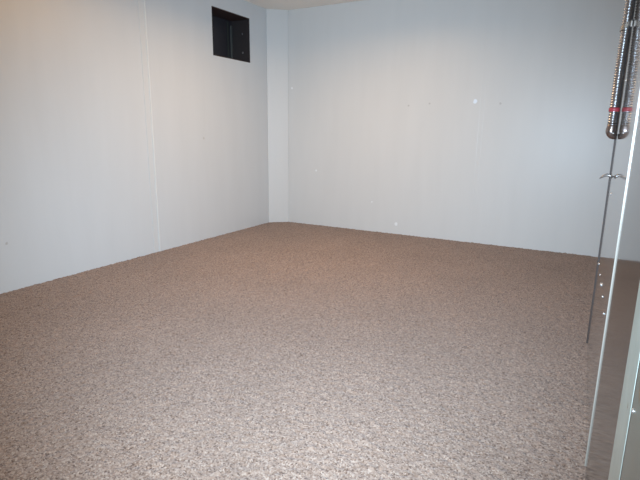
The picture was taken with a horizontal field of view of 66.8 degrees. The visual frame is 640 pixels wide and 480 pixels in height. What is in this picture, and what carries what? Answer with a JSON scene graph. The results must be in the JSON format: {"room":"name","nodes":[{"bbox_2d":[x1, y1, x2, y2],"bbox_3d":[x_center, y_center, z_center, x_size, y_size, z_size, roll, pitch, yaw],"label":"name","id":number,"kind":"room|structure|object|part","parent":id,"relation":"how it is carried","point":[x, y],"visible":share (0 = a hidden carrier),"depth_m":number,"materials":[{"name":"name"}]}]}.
{"room":"empty basement room","nodes":[
{"label":"empty basement room","id":0,"kind":"room"},
{"bbox_2d":[0,0,268,293],"bbox_3d":[-2.280,-0.687,2.467,0.340,2.212,7.062,7,14,28],"label":"wall","id":1,"kind":"structure","parent":0,"point":[75,196],"depth_m":3.55,"materials":[{"name":"white paint"}]},
{"bbox_2d":[138,0,160,252],"bbox_3d":[-1.336,-0.975,3.784,0.004,2.200,0.065,7,14,28],"label":"trim","id":2,"kind":"structure","parent":1,"relation":"attached to","point":[140,2],"depth_m":3.79,"materials":[{"name":"grey paint"}]},
{"bbox_2d":[211,6,249,62],"bbox_3d":[-0.923,-1.915,4.579,0.234,0.410,0.547,7,14,28],"label":"vent box","id":3,"kind":"object","parent":1,"relation":"attached to","point":[230,31],"visible":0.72,"depth_m":4.76,"materials":[{"name":"black metal"}]},
{"bbox_3d":[-1.019,-1.927,4.630,0.015,0.410,0.547,7,14,28],"label":"panel","id":4,"kind":"part","parent":3,"relation":"part of","materials":[{"name":"grey metal"}]},
{"bbox_2d":[266,9,287,221],"bbox_3d":[-0.450,-1.270,5.184,0.167,2.212,0.147,7,14,28],"label":"wall","id":5,"kind":"structure","parent":0,"point":[276,20],"depth_m":5.16,"materials":[{"name":"white paint"}]},
{"bbox_2d":[0,222,597,479],"bbox_3d":[-0.268,0.722,1.549,5.045,0.140,7.202,7,14,28],"label":"floor","id":6,"kind":"structure","parent":0,"point":[270,350],"depth_m":2.12,"materials":[{"name":"carpet"}]},
{"bbox_2d":[584,88,639,479],"bbox_3d":[0.801,-0.079,0.684,0.568,1.860,1.091,7,14,28],"label":"glass panel","id":7,"kind":"object","parent":6,"relation":"on","point":[613,446],"visible":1,"depth_m":1.00,"materials":[{"name":"glass"}]},
{"bbox_3d":[0.490,-0.083,0.687,0.011,1.860,0.128,7,14,28],"label":"corner post","id":8,"kind":"part","parent":7,"relation":"part of","materials":[{"name":"grey metal"}]},
{"bbox_3d":[0.615,0.001,0.358,0.555,1.800,0.324,7,14,28],"label":"door","id":9,"kind":"part","parent":7,"relation":"part of","materials":[{"name":"grey metal"}]},
{"bbox_2d":[586,0,639,449],"bbox_3d":[1.283,-0.450,1.564,0.510,2.212,1.012,7,14,28],"label":"glass panel","id":10,"kind":"object","parent":6,"relation":"on","point":[618,169],"visible":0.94,"depth_m":1.69,"materials":[{"name":"clear glass"}]},
{"bbox_2d":[600,174,612,178],"bbox_3d":[1.151,-0.256,1.949,0.049,0.023,0.013,9,15,34],"label":"door handle","id":11,"kind":"object","parent":10,"relation":"attached to","point":[604,175],"visible":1,"depth_m":1.94,"materials":[{"name":"grey metal"}]},
{"bbox_2d":[605,0,635,138],"bbox_3d":[1.234,-1.026,1.909,0.046,1.234,0.053,-9,16,-38],"label":"conduit","id":12,"kind":"object","parent":10,"relation":"attached to","point":[627,22],"visible":0.99,"depth_m":1.97,"materials":[{"name":"silver metal"}]},
{"bbox_2d":[244,0,361,9],"bbox_3d":[-0.244,-1.545,1.046,5.045,0.120,7.202,7,14,28],"label":"ceiling","id":13,"kind":"structure","parent":0,"point":[267,4],"depth_m":4.70,"materials":[{"name":"white paint"}]},
{"bbox_2d":[288,0,624,256],"bbox_3d":[1.543,-1.046,4.270,4.565,2.212,0.140,7,14,28],"label":"wall","id":14,"kind":"structure","parent":0,"point":[475,121],"depth_m":4.37,"materials":[{"name":"white paint"}]}
]}

